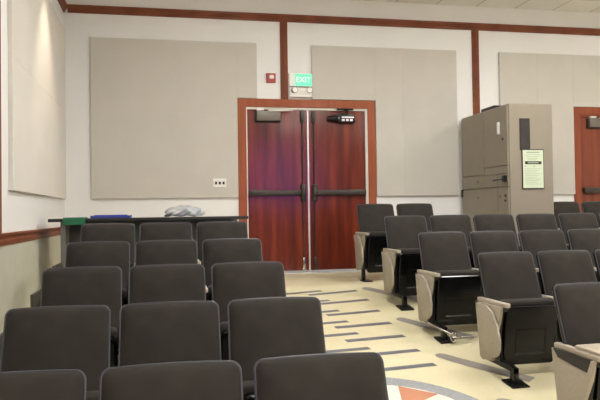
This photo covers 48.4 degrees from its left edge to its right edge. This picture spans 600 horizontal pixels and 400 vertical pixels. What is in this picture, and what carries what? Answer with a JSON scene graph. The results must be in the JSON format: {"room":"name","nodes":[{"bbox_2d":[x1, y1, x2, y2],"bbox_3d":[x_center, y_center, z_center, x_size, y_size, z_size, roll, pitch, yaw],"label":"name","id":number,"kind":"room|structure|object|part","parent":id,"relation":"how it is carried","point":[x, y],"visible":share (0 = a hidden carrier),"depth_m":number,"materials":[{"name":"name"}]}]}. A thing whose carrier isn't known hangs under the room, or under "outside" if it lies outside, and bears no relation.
{"room":"auditorium","nodes":[
{"label":"auditorium","id":0,"kind":"room"},
{"bbox_2d":[1,0,64,232],"bbox_3d":[-1.350,-0.651,-0.168,0.120,4.845,18.420,-1,-1,-12],"label":"wall","id":1,"kind":"structure","parent":0,"point":[21,211],"depth_m":5.87,"materials":[{"name":"paint"}]},
{"bbox_2d":[0,0,1,233],"bbox_3d":[-2.397,-1.159,5.303,0.022,2.850,0.093,-1,-1,-12],"label":"trim","id":2,"kind":"structure","parent":1,"relation":"attached to","point":[0,0],"depth_m":5.31,"materials":[{"name":"brown wood"}]},
{"bbox_2d":[0,227,59,245],"bbox_3d":[-1.274,0.191,-0.110,0.036,0.100,18.300,-1,-1,-12],"label":"trim","id":3,"kind":"structure","parent":1,"relation":"attached to","point":[8,238],"depth_m":6.26,"materials":[{"name":"brown wood"}]},
{"bbox_2d":[0,235,60,333],"bbox_3d":[-1.275,0.906,-0.127,0.012,1.330,18.300,-1,-1,-12],"label":"wainscot","id":4,"kind":"structure","parent":1,"relation":"attached to","point":[22,264],"depth_m":6.16,"materials":[{"name":"beige paint"}]},
{"bbox_2d":[7,0,65,198],"bbox_3d":[-2.773,-1.162,7.200,0.039,2.228,3.120,-1,-1,-12],"label":"acoustic panel","id":5,"kind":"object","parent":1,"relation":"attached to","point":[36,33],"visible":1,"depth_m":6.74,"materials":[{"name":"fabric"}]},
{"bbox_2d":[57,0,66,12],"bbox_3d":[-1.306,-2.758,-0.049,0.058,0.100,18.300,-1,-1,-12],"label":"crown molding","id":6,"kind":"structure","parent":1,"relation":"attached to","point":[62,3],"depth_m":8.70,"materials":[{"name":"brown wood"}]},
{"bbox_2d":[284,269,356,271],"bbox_3d":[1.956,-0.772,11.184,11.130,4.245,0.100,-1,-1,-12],"label":"threshold","id":7,"kind":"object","parent":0,"point":[329,269],"depth_m":10.76,"materials":[{"name":"paint"}]},
{"bbox_2d":[63,0,599,220],"bbox_3d":[2.192,-0.804,10.018,11.130,4.235,0.120,-1,-1,-12],"label":"wall","id":8,"kind":"structure","parent":0,"point":[79,27],"depth_m":9.51,"materials":[{"name":"paint"}]},
{"bbox_2d":[90,37,256,198],"bbox_3d":[-1.696,-1.110,9.152,2.240,2.165,0.039,-1,-1,-12],"label":"acoustic panel","id":9,"kind":"object","parent":8,"relation":"attached to","point":[164,115],"visible":1,"depth_m":9.11,"materials":[{"name":"fabric"}]},
{"bbox_2d":[213,178,226,186],"bbox_3d":[-1.107,-0.237,9.221,0.184,0.120,0.022,-1,-1,-12],"label":"switch plate","id":10,"kind":"object","parent":9,"relation":"attached to","point":[220,182],"visible":1,"depth_m":9.22,"materials":[{"name":"white plastic"}]},
{"bbox_2d":[266,73,275,82],"bbox_3d":[-0.408,-1.724,9.419,0.134,0.132,0.064,-1,-1,-12],"label":"fire alarm","id":11,"kind":"object","parent":8,"relation":"attached to","point":[270,77],"visible":1,"depth_m":9.41,"materials":[{"name":"red plastic"}]},
{"bbox_2d":[280,21,287,98],"bbox_3d":[-0.227,-1.980,9.477,0.107,1.115,0.030,-1,-1,-12],"label":"trim","id":12,"kind":"structure","parent":8,"relation":"attached to","point":[283,24],"depth_m":9.47,"materials":[{"name":"brown wood"}]},
{"bbox_2d":[289,73,312,97],"bbox_3d":[0.012,-1.630,9.470,0.330,0.337,0.123,-1,-1,-12],"label":"exit sign","id":13,"kind":"object","parent":8,"relation":"attached to","point":[300,84],"visible":1,"depth_m":9.46,"materials":[{"name":"white plastic"}]},
{"bbox_3d":[0.048,-1.704,9.479,0.243,0.170,0.006,-1,-1,-12],"label":"green panel","id":14,"kind":"part","parent":13,"relation":"part of","materials":[{"name":"green plastic"}]},
{"bbox_2d":[237,98,376,273],"bbox_3d":[0.126,-0.197,9.511,2.005,2.470,0.224,-1,-1,-12],"label":"door","id":15,"kind":"structure","parent":8,"relation":"in","point":[305,167],"depth_m":9.51,"materials":[{"name":"brown wood"}]},
{"bbox_3d":[-0.456,-1.170,9.425,0.366,0.150,0.021,-1,-1,-12],"label":"closer plate","id":16,"kind":"part","parent":15,"relation":"part of","materials":[{"name":"black metal"}]},
{"bbox_3d":[-0.353,-1.260,9.392,0.521,0.044,0.069,-1,-1,-12],"label":"closer arm","id":17,"kind":"part","parent":15,"relation":"part of","materials":[{"name":"metal"}]},
{"bbox_3d":[0.044,-0.161,9.491,0.019,1.990,0.019,-1,-1,-12],"label":"vertical rod","id":18,"kind":"part","parent":15,"relation":"part of","materials":[{"name":"brown metal"}]},
{"bbox_3d":[0.209,-0.162,9.525,0.019,1.990,0.019,-1,-1,-12],"label":"vertical rod","id":19,"kind":"part","parent":15,"relation":"part of","materials":[{"name":"brown metal"}]},
{"bbox_3d":[0.644,-1.280,9.589,0.279,0.090,0.036,0,-1,-31],"label":"closer arm","id":20,"kind":"part","parent":15,"relation":"part of","materials":[{"name":"black metal"}]},
{"bbox_3d":[0.645,-1.165,9.581,0.269,0.065,0.009,-1,-1,-12],"label":"closer plate","id":21,"kind":"part","parent":15,"relation":"part of","materials":[{"name":"metal"}]},
{"bbox_2d":[67,4,599,35],"bbox_3d":[2.211,-2.608,9.973,10.835,0.100,0.058,-1,-1,-12],"label":"crown molding","id":22,"kind":"structure","parent":8,"relation":"attached to","point":[72,8],"depth_m":9.58,"materials":[{"name":"brown wood"}]},
{"bbox_2d":[311,45,458,195],"bbox_3d":[1.262,-1.141,9.755,2.212,2.165,0.039,-1,-1,-12],"label":"acoustic panel","id":23,"kind":"object","parent":8,"relation":"attached to","point":[413,91],"visible":1,"depth_m":9.79,"materials":[{"name":"fabric"}]},
{"bbox_2d":[471,30,479,114],"bbox_3d":[2.661,-1.141,10.045,0.110,2.855,0.030,-1,-1,-12],"label":"trim","id":24,"kind":"structure","parent":8,"relation":"attached to","point":[474,33],"depth_m":10.05,"materials":[{"name":"brown wood"}]},
{"bbox_2d":[498,52,599,193],"bbox_3d":[4.158,-1.171,10.344,2.300,2.165,0.039,-1,-1,-12],"label":"acoustic panel","id":25,"kind":"object","parent":8,"relation":"attached to","point":[564,82],"visible":0.54,"depth_m":10.29,"materials":[{"name":"fabric"}]},
{"bbox_2d":[573,107,599,212],"bbox_3d":[5.234,-0.235,10.550,2.000,2.440,0.224,-1,-1,-12],"label":"door","id":26,"kind":"structure","parent":8,"relation":"in","point":[586,119],"depth_m":10.42,"materials":[{"name":"brown wood"}]},
{"bbox_3d":[4.654,-1.194,10.465,0.366,0.150,0.021,-1,-1,-12],"label":"closer plate","id":27,"kind":"part","parent":26,"relation":"part of","materials":[{"name":"black metal"}]},
{"bbox_2d":[284,271,556,399],"bbox_3d":[4.061,1.285,0.949,11.090,0.960,18.500,-1,-1,-12],"label":"floor","id":28,"kind":"structure","parent":0,"point":[358,316],"depth_m":5.74,"materials":[{"name":"beige tile"}]},
{"bbox_2d":[0,369,86,399],"bbox_3d":[-1.001,1.058,1.970,0.676,0.969,0.596,-1,-1,-12],"label":"seat","id":29,"kind":"object","parent":28,"relation":"on","point":[64,384],"visible":1,"depth_m":2.23,"materials":[{"name":"fabric"}]},
{"bbox_2d":[0,305,110,399],"bbox_3d":[-1.205,0.996,2.977,0.676,0.969,0.596,-1,-1,-12],"label":"seat","id":30,"kind":"object","parent":28,"relation":"on","point":[67,336],"visible":0.73,"depth_m":3.17,"materials":[{"name":"fabric"}]},
{"bbox_2d":[86,390,98,399],"bbox_3d":[-1.107,1.095,2.970,0.454,0.475,0.144,-1,-1,-12],"label":"seat cushion","id":31,"kind":"object","parent":30,"relation":"on","point":[90,395],"depth_m":2.95,"materials":[{"name":"fabric"}]},
{"bbox_2d":[0,266,121,366],"bbox_3d":[-1.425,0.906,4.015,0.676,0.969,0.596,-1,-1,-12],"label":"seat","id":32,"kind":"object","parent":28,"relation":"on","point":[81,285],"visible":0.39,"depth_m":4.21,"materials":[{"name":"fabric"}]},
{"bbox_3d":[-1.745,1.010,3.945,0.020,0.460,0.460,-1,-1,-12],"label":"panel","id":33,"kind":"part","parent":32,"relation":"part of","materials":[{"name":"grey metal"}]},
{"bbox_3d":[-1.377,0.687,4.204,0.490,0.514,0.221,-1,-1,-12],"label":"backrest","id":34,"kind":"part","parent":32,"relation":"part of","materials":[{"name":"fabric"}]},
{"bbox_2d":[110,327,117,366],"bbox_3d":[-1.328,1.007,4.008,0.454,0.475,0.144,-1,-1,-12],"label":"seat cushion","id":35,"kind":"object","parent":32,"relation":"on","point":[113,331],"depth_m":3.99,"materials":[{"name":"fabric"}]},
{"bbox_2d":[30,241,129,351],"bbox_3d":[-1.638,0.808,5.054,0.676,0.969,0.596,-1,-1,-12],"label":"seat","id":36,"kind":"object","parent":28,"relation":"on","point":[89,253],"visible":0.22,"depth_m":5.26,"materials":[{"name":"fabric"}]},
{"bbox_3d":[-1.957,0.912,4.984,0.020,0.460,0.460,-1,-1,-12],"label":"panel","id":37,"kind":"part","parent":36,"relation":"part of","materials":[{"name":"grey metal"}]},
{"bbox_3d":[-1.589,0.589,5.243,0.490,0.514,0.221,-1,-1,-12],"label":"backrest","id":38,"kind":"part","parent":36,"relation":"part of","materials":[{"name":"fabric"}]},
{"bbox_2d":[122,288,126,303],"bbox_3d":[-1.540,0.908,5.047,0.454,0.475,0.144,-1,-1,-12],"label":"seat cushion","id":39,"kind":"object","parent":36,"relation":"on","point":[124,292],"depth_m":5.04,"materials":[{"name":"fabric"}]},
{"bbox_2d":[52,223,134,267],"bbox_3d":[-1.833,0.697,6.004,0.676,0.969,0.596,-1,-1,-12],"label":"seat","id":40,"kind":"object","parent":28,"relation":"on","point":[97,231],"visible":0.27,"depth_m":6.22,"materials":[{"name":"fabric"}]},
{"bbox_3d":[-2.152,0.800,5.934,0.020,0.460,0.460,-1,-1,-12],"label":"panel","id":41,"kind":"part","parent":40,"relation":"part of","materials":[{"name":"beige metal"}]},
{"bbox_3d":[-1.784,0.477,6.193,0.490,0.514,0.221,-1,-1,-12],"label":"backrest","id":42,"kind":"part","parent":40,"relation":"part of","materials":[{"name":"fabric"}]},
{"bbox_2d":[48,216,247,266],"bbox_3d":[-1.629,0.603,7.346,2.065,0.825,0.630,-1,-1,-12],"label":"folding table","id":43,"kind":"object","parent":28,"relation":"on","point":[68,233],"visible":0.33,"depth_m":7.15,"materials":[{"name":"grey metal"}]},
{"bbox_2d":[63,217,87,224],"bbox_3d":[-2.348,0.221,6.983,0.220,0.077,0.212,-1,-1,-12],"label":"folder","id":44,"kind":"object","parent":43,"relation":"on","point":[70,220],"visible":0.87,"depth_m":6.88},
{"bbox_2d":[90,214,131,217],"bbox_3d":[-2.063,0.178,7.312,0.420,0.036,0.283,-1,-1,-12],"label":"binder","id":45,"kind":"object","parent":43,"relation":"on","point":[127,215],"visible":0.98,"depth_m":7.18,"materials":[{"name":"plastic"}]},
{"bbox_3d":[-1.626,0.480,7.324,1.725,0.511,0.020,-1,-1,-12],"label":"modesty panel","id":46,"kind":"part","parent":43,"relation":"part of","materials":[{"name":"black"}]},
{"bbox_2d":[164,205,204,216],"bbox_3d":[-1.285,0.122,7.444,0.454,0.129,0.279,-1,-1,-12],"label":"plastic bag","id":47,"kind":"object","parent":43,"relation":"on","point":[180,210],"visible":1,"depth_m":7.34,"materials":[{"name":"white plastic"}]},
{"bbox_2d":[134,222,191,265],"bbox_3d":[-1.239,0.691,6.125,0.530,0.969,0.596,-1,-1,-12],"label":"seat","id":48,"kind":"object","parent":28,"relation":"on","point":[156,230],"visible":0.27,"depth_m":6.33,"materials":[{"name":"fabric"}]},
{"bbox_3d":[-1.262,0.472,6.299,0.490,0.514,0.221,-1,-1,-12],"label":"backrest","id":49,"kind":"part","parent":48,"relation":"part of","materials":[{"name":"fabric"}]},
{"bbox_2d":[135,240,197,265],"bbox_3d":[-1.044,0.802,5.175,0.530,0.969,0.596,-1,-1,-12],"label":"seat","id":50,"kind":"object","parent":28,"relation":"on","point":[148,252],"visible":0.28,"depth_m":5.37,"materials":[{"name":"fabric"}]},
{"bbox_2d":[128,264,205,303],"bbox_3d":[-0.832,0.900,4.136,0.530,0.969,0.596,-1,-1,-12],"label":"seat","id":51,"kind":"object","parent":28,"relation":"on","point":[155,282],"visible":0.29,"depth_m":4.32,"materials":[{"name":"fabric"}]},
{"bbox_2d":[118,301,221,365],"bbox_3d":[-0.611,0.989,3.098,0.530,0.969,0.596,-1,-1,-12],"label":"seat","id":52,"kind":"object","parent":28,"relation":"on","point":[167,331],"visible":0.65,"depth_m":3.28,"materials":[{"name":"fabric"}]},
{"bbox_2d":[99,360,243,399],"bbox_3d":[-0.407,1.052,2.090,0.530,0.969,0.596,-1,-1,-12],"label":"seat","id":53,"kind":"object","parent":28,"relation":"on","point":[217,379],"visible":1,"depth_m":2.31,"materials":[{"name":"fabric"}]},
{"bbox_2d":[196,221,247,264],"bbox_3d":[-0.638,0.684,6.247,0.690,0.969,0.596,-1,-1,-12],"label":"seat","id":54,"kind":"object","parent":28,"relation":"on","point":[214,229],"visible":0.15,"depth_m":6.43,"materials":[{"name":"fabric"}]},
{"bbox_2d":[202,238,262,300],"bbox_3d":[-0.443,0.796,5.297,0.690,0.969,0.596,-1,-1,-12],"label":"seat","id":55,"kind":"object","parent":28,"relation":"on","point":[225,250],"visible":0.23,"depth_m":5.47,"materials":[{"name":"fabric"}]},
{"bbox_2d":[208,285,211,300],"bbox_3d":[-0.496,0.897,5.260,0.454,0.475,0.144,-1,-1,-12],"label":"seat cushion","id":56,"kind":"object","parent":55,"relation":"on","point":[210,286],"depth_m":5.16,"materials":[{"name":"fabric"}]},
{"bbox_2d":[211,261,285,359],"bbox_3d":[-0.231,0.894,4.258,0.690,0.969,0.596,-1,-1,-12],"label":"seat","id":57,"kind":"object","parent":28,"relation":"on","point":[231,281],"visible":0.26,"depth_m":4.42,"materials":[{"name":"fabric"}]},
{"bbox_2d":[220,321,227,335],"bbox_3d":[-0.283,0.996,4.221,0.454,0.475,0.144,-1,-1,-12],"label":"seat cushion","id":58,"kind":"object","parent":57,"relation":"on","point":[223,325],"depth_m":4.12,"materials":[{"name":"fabric"}]},
{"bbox_3d":[-0.332,0.676,4.417,0.490,0.514,0.221,-1,-1,-12],"label":"backrest","id":59,"kind":"part","parent":57,"relation":"part of","materials":[{"name":"fabric"}]},
{"bbox_2d":[227,297,325,399],"bbox_3d":[-0.010,0.983,3.220,0.690,0.969,0.596,-1,-1,-12],"label":"seat","id":60,"kind":"object","parent":28,"relation":"on","point":[269,327],"visible":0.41,"depth_m":3.37,"materials":[{"name":"fabric"}]},
{"bbox_2d":[243,380,253,395],"bbox_3d":[-0.063,1.085,3.183,0.454,0.475,0.144,-1,-1,-12],"label":"seat cushion","id":61,"kind":"object","parent":60,"relation":"on","point":[248,386],"depth_m":3.08,"materials":[{"name":"fabric"}]},
{"bbox_2d":[254,352,388,399],"bbox_3d":[0.193,1.046,2.213,0.690,0.969,0.596,-1,-1,-12],"label":"seat","id":62,"kind":"object","parent":28,"relation":"on","point":[349,375],"visible":1,"depth_m":2.40,"materials":[{"name":"fabric"}]},
{"bbox_2d":[354,204,394,281],"bbox_3d":[0.977,0.522,8.316,0.570,0.959,0.543,-1,-1,-12],"label":"seat","id":63,"kind":"object","parent":28,"relation":"on","point":[370,240],"visible":0.77,"depth_m":8.21,"materials":[{"name":"fabric"}]},
{"bbox_3d":[0.740,0.652,8.235,0.022,0.445,0.420,-1,-1,-12],"label":"panel","id":64,"kind":"part","parent":63,"relation":"part of","materials":[{"name":"beige plastic"}]},
{"bbox_3d":[0.768,0.414,8.231,0.048,0.030,0.455,-1,-1,-12],"label":"armrest","id":65,"kind":"part","parent":63,"relation":"part of","materials":[{"name":"plastic"}]},
{"bbox_3d":[0.813,0.900,8.203,0.112,0.204,0.180,-1,-1,-12],"label":"leg","id":66,"kind":"part","parent":63,"relation":"part of","materials":[{"name":"black metal"}]},
{"bbox_2d":[366,231,384,266],"bbox_3d":[1.028,0.627,8.273,0.454,0.475,0.144,-1,-1,-12],"label":"seat cushion","id":67,"kind":"object","parent":63,"relation":"on","point":[374,247],"depth_m":8.17,"materials":[{"name":"fabric"}]},
{"bbox_3d":[0.979,0.308,8.468,0.490,0.514,0.221,-1,-1,-12],"label":"backrest","id":68,"kind":"part","parent":63,"relation":"part of","materials":[{"name":"fabric"}]},
{"bbox_2d":[381,215,427,310],"bbox_3d":[1.191,0.652,7.166,0.570,0.970,0.596,-1,-1,-12],"label":"seat","id":69,"kind":"object","parent":28,"relation":"on","point":[401,260],"visible":0.81,"depth_m":7.08,"materials":[{"name":"fabric"}]},
{"bbox_3d":[0.949,0.776,7.111,0.022,0.445,0.420,-1,-1,-12],"label":"panel","id":70,"kind":"part","parent":69,"relation":"part of","materials":[{"name":"beige plastic"}]},
{"bbox_3d":[0.977,0.538,7.107,0.048,0.030,0.455,-1,-1,-12],"label":"armrest","id":71,"kind":"part","parent":69,"relation":"part of","materials":[{"name":"plastic"}]},
{"bbox_3d":[1.188,0.432,7.344,0.490,0.514,0.221,-1,-1,-12],"label":"backrest","id":72,"kind":"part","parent":69,"relation":"part of","materials":[{"name":"fabric"}]},
{"bbox_2d":[396,248,418,275],"bbox_3d":[1.237,0.752,7.149,0.454,0.475,0.144,-1,-1,-12],"label":"seat cushion","id":73,"kind":"object","parent":69,"relation":"on","point":[406,267],"depth_m":7.04,"materials":[{"name":"fabric"}]},
{"bbox_2d":[396,203,433,231],"bbox_3d":[1.575,0.516,8.438,0.645,0.959,0.543,-1,-1,-12],"label":"seat","id":74,"kind":"object","parent":28,"relation":"on","point":[419,209],"visible":0.16,"depth_m":8.60,"materials":[{"name":"fabric"}]},
{"bbox_2d":[415,232,480,343],"bbox_3d":[1.403,0.787,6.199,0.570,0.970,0.640,-1,-1,-12],"label":"seat","id":75,"kind":"object","parent":28,"relation":"on","point":[448,288],"visible":0.98,"depth_m":6.15,"materials":[{"name":"fabric"}]},
{"bbox_3d":[1.156,0.912,6.165,0.022,0.445,0.420,-1,-1,-12],"label":"panel","id":76,"kind":"part","parent":75,"relation":"part of","materials":[{"name":"beige plastic"}]},
{"bbox_3d":[1.184,0.674,6.161,0.048,0.030,0.455,-1,-1,-12],"label":"armrest","id":77,"kind":"part","parent":75,"relation":"part of","materials":[{"name":"plastic"}]},
{"bbox_3d":[1.395,0.568,6.398,0.490,0.514,0.221,-1,-1,-12],"label":"backrest","id":78,"kind":"part","parent":75,"relation":"part of","materials":[{"name":"fabric"}]},
{"bbox_3d":[1.329,1.176,5.943,0.418,0.159,0.186,-1,-1,20],"label":"linkage rod","id":79,"kind":"part","parent":75,"relation":"part of","materials":[{"name":"silver metal"}]},
{"bbox_2d":[434,269,479,304],"bbox_3d":[1.444,0.888,6.203,0.454,0.475,0.144,-1,-1,-12],"label":"seat cushion","id":80,"kind":"object","parent":75,"relation":"on","point":[467,294],"depth_m":6.12,"materials":[{"name":"fabric"}]},
{"bbox_2d":[429,215,473,267],"bbox_3d":[1.733,0.646,7.276,0.530,0.970,0.596,-1,-1,-12],"label":"seat","id":81,"kind":"object","parent":28,"relation":"on","point":[438,223],"visible":0.32,"depth_m":7.46,"materials":[{"name":"fabric"}]},
{"bbox_3d":[1.710,0.427,7.451,0.490,0.514,0.221,-1,-1,-12],"label":"backrest","id":82,"kind":"part","parent":81,"relation":"part of","materials":[{"name":"fabric"}]},
{"bbox_2d":[469,231,518,296],"bbox_3d":[1.940,0.782,6.330,0.530,0.970,0.596,-1,-1,-12],"label":"seat","id":83,"kind":"object","parent":28,"relation":"on","point":[480,241],"visible":0.25,"depth_m":6.51,"materials":[{"name":"fabric"}]},
{"bbox_3d":[1.917,0.563,6.505,0.490,0.514,0.221,-1,-1,-12],"label":"backrest","id":84,"kind":"part","parent":83,"relation":"part of","materials":[{"name":"fabric"}]},
{"bbox_2d":[473,214,520,250],"bbox_3d":[2.255,0.640,7.383,0.530,0.970,0.596,-1,-1,-12],"label":"seat","id":85,"kind":"object","parent":28,"relation":"on","point":[483,222],"visible":0.32,"depth_m":7.58,"materials":[{"name":"fabric"}]},
{"bbox_2d":[461,103,553,244],"bbox_3d":[2.830,-0.121,9.278,0.681,2.220,1.394,-1,-1,-12],"label":"tall cabinet","id":86,"kind":"object","parent":28,"relation":"on","point":[493,140],"depth_m":8.67,"materials":[{"name":"metal"}]},
{"bbox_3d":[2.477,-0.772,9.562,0.022,0.855,0.685,-1,-1,-12],"label":"door","id":87,"kind":"part","parent":86,"relation":"part of","materials":[{"name":"metal"}]},
{"bbox_3d":[2.531,0.391,9.358,0.022,1.070,1.055,-1,-1,-12],"label":"door","id":88,"kind":"part","parent":86,"relation":"part of","materials":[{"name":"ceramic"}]},
{"bbox_3d":[2.522,-0.242,9.371,0.022,0.155,1.055,-1,-1,-12],"label":"drawer","id":89,"kind":"part","parent":86,"relation":"part of","materials":[{"name":"ceramic"}]},
{"bbox_2d":[481,105,501,111],"bbox_3d":[2.707,-1.253,9.199,0.260,0.045,0.400,-1,-1,-12],"label":"equipment case","id":90,"kind":"object","parent":86,"relation":"on","point":[493,106],"visible":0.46,"depth_m":9.11,"materials":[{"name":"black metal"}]},
{"bbox_3d":[2.611,-0.830,8.905,0.022,0.770,0.640,-1,-1,-12],"label":"door","id":91,"kind":"part","parent":86,"relation":"part of","materials":[{"name":"metal"}]},
{"bbox_3d":[2.617,-0.388,8.896,0.022,0.095,0.640,-1,-1,-12],"label":"cross panel","id":92,"kind":"part","parent":86,"relation":"part of","materials":[{"name":"ceramic"}]},
{"bbox_3d":[2.608,-0.942,8.782,0.034,0.160,0.035,-1,-1,-12],"label":"handle","id":93,"kind":"part","parent":86,"relation":"part of","materials":[{"name":"metal"}]},
{"bbox_3d":[2.656,-0.257,8.712,0.022,0.155,0.270,-1,-1,-12],"label":"lock panel","id":94,"kind":"part","parent":86,"relation":"part of","materials":[{"name":"ceramic"}]},
{"bbox_3d":[2.665,0.376,8.699,0.022,1.070,0.270,-1,-1,-12],"label":"door","id":95,"kind":"part","parent":86,"relation":"part of","materials":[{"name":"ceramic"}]},
{"bbox_3d":[2.900,-0.850,8.614,0.117,0.380,0.002,-1,-1,-12],"label":"pane","id":96,"kind":"part","parent":86,"relation":"part of","materials":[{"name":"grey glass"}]},
{"bbox_2d":[525,152,538,182],"bbox_3d":[3.005,-0.412,8.610,0.228,0.418,0.004,-1,-1,-12],"label":"print","id":97,"kind":"object","parent":86,"relation":"attached to","point":[531,158],"depth_m":8.61},
{"bbox_3d":[3.008,-0.399,8.617,0.310,0.515,0.016,-1,-1,-12],"label":"notice frame","id":98,"kind":"part","parent":86,"relation":"part of","materials":[{"name":"white paper"}]},
{"bbox_2d":[475,251,556,388],"bbox_3d":[1.708,0.903,5.219,0.570,0.970,0.596,-1,-1,-12],"label":"seat","id":99,"kind":"object","parent":28,"relation":"on","point":[516,325],"visible":1,"depth_m":5.15,"materials":[{"name":"fabric"}]},
{"bbox_3d":[1.465,1.028,5.164,0.022,0.445,0.420,-1,-1,-12],"label":"panel","id":100,"kind":"part","parent":99,"relation":"part of","materials":[{"name":"beige plastic"}]},
{"bbox_3d":[1.493,0.789,5.160,0.048,0.030,0.455,-1,-1,-12],"label":"armrest","id":101,"kind":"part","parent":99,"relation":"part of","materials":[{"name":"plastic"}]},
{"bbox_3d":[1.704,0.683,5.397,0.490,0.514,0.221,-1,-1,-12],"label":"backrest","id":102,"kind":"part","parent":99,"relation":"part of","materials":[{"name":"fabric"}]},
{"bbox_2d":[499,297,554,304],"bbox_3d":[1.753,1.003,5.201,0.454,0.475,0.144,-1,-1,-12],"label":"seat cushion","id":103,"kind":"object","parent":99,"relation":"on","point":[525,301],"depth_m":5.15,"materials":[{"name":"fabric"}]},
{"bbox_2d":[518,230,567,293],"bbox_3d":[2.462,0.777,6.437,0.530,0.970,0.596,-1,-1,-12],"label":"seat","id":104,"kind":"object","parent":28,"relation":"on","point":[532,241],"visible":0.23,"depth_m":6.62,"materials":[{"name":"fabric"}]},
{"bbox_3d":[2.440,0.557,6.611,0.490,0.514,0.221,-1,-1,-12],"label":"backrest","id":105,"kind":"part","parent":104,"relation":"part of","materials":[{"name":"fabric"}]},
{"bbox_2d":[516,213,569,249],"bbox_3d":[2.777,0.635,7.489,0.530,0.970,0.596,-1,-1,-12],"label":"seat","id":106,"kind":"object","parent":28,"relation":"on","point":[534,221],"visible":0.28,"depth_m":7.68,"materials":[{"name":"fabric"}]},
{"bbox_3d":[2.755,0.416,7.663,0.490,0.514,0.221,-1,-1,-12],"label":"backrest","id":107,"kind":"part","parent":106,"relation":"part of","materials":[{"name":"fabric"}]},
{"bbox_2d":[536,250,596,342],"bbox_3d":[2.249,0.897,5.329,0.530,0.970,0.596,-1,-1,-12],"label":"seat","id":108,"kind":"object","parent":28,"relation":"on","point":[555,267],"visible":0.38,"depth_m":5.50,"materials":[{"name":"fabric"}]},
{"bbox_3d":[2.227,0.678,5.503,0.490,0.514,0.221,-1,-1,-12],"label":"backrest","id":109,"kind":"part","parent":108,"relation":"part of","materials":[{"name":"fabric"}]},
{"bbox_2d":[554,201,580,229],"bbox_3d":[3.608,0.494,8.852,0.530,0.959,0.543,-1,-1,-12],"label":"seat","id":110,"kind":"object","parent":28,"relation":"on","point":[559,207],"visible":0.16,"depth_m":9.02,"materials":[{"name":"fabric"}]},
{"bbox_2d":[552,282,599,399],"bbox_3d":[1.857,1.000,3.958,0.548,0.970,0.601,-1,-1,-12],"label":"seat","id":111,"kind":"object","parent":28,"relation":"on","point":[576,360],"visible":1,"depth_m":4.05,"materials":[{"name":"fabric"}]},
{"bbox_3d":[1.603,1.125,3.903,0.022,0.445,0.420,-1,-1,-12],"label":"panel","id":112,"kind":"part","parent":111,"relation":"part of","materials":[{"name":"beige plastic"}]},
{"bbox_3d":[1.842,0.781,4.137,0.490,0.514,0.221,-1,-1,-12],"label":"backrest","id":113,"kind":"part","parent":111,"relation":"part of","materials":[{"name":"fabric"}]},
{"bbox_3d":[1.631,0.887,3.900,0.048,0.030,0.455,-1,-1,-12],"label":"armrest","id":114,"kind":"part","parent":111,"relation":"part of","materials":[{"name":"plastic"}]},
{"bbox_2d":[557,213,598,243],"bbox_3d":[3.300,0.630,7.595,0.530,0.970,0.596,-1,-1,-12],"label":"seat","id":115,"kind":"object","parent":28,"relation":"on","point":[567,221],"visible":0.2,"depth_m":7.78,"materials":[{"name":"fabric"}]},
{"bbox_2d":[566,229,599,281],"bbox_3d":[2.985,0.771,6.543,0.530,0.970,0.596,-1,-1,-12],"label":"seat","id":116,"kind":"object","parent":28,"relation":"on","point":[578,239],"visible":0.31,"depth_m":6.71,"materials":[{"name":"fabric"}]},
{"bbox_3d":[2.962,0.552,6.717,0.490,0.514,0.221,-1,-1,-12],"label":"backrest","id":117,"kind":"part","parent":116,"relation":"part of","materials":[{"name":"fabric"}]},
{"bbox_2d":[581,201,599,228],"bbox_3d":[4.130,0.489,8.958,0.530,0.959,0.543,-1,-1,-12],"label":"seat","id":118,"kind":"object","parent":28,"relation":"on","point":[587,206],"visible":0.36,"depth_m":9.11,"materials":[{"name":"fabric"}]},
{"bbox_2d":[593,249,599,281],"bbox_3d":[2.772,0.892,5.435,0.530,0.970,0.596,-1,-1,-12],"label":"seat","id":119,"kind":"object","parent":28,"relation":"on","point":[596,254],"visible":0.63,"depth_m":5.62,"materials":[{"name":"fabric"}]},
{"bbox_2d":[359,0,599,12],"bbox_3d":[3.996,-3.178,1.039,11.130,0.100,18.540,-1,-1,-12],"label":"ceiling","id":120,"kind":"structure","parent":0,"point":[593,6],"depth_m":9.99,"materials":[{"name":"tile"}]}
]}

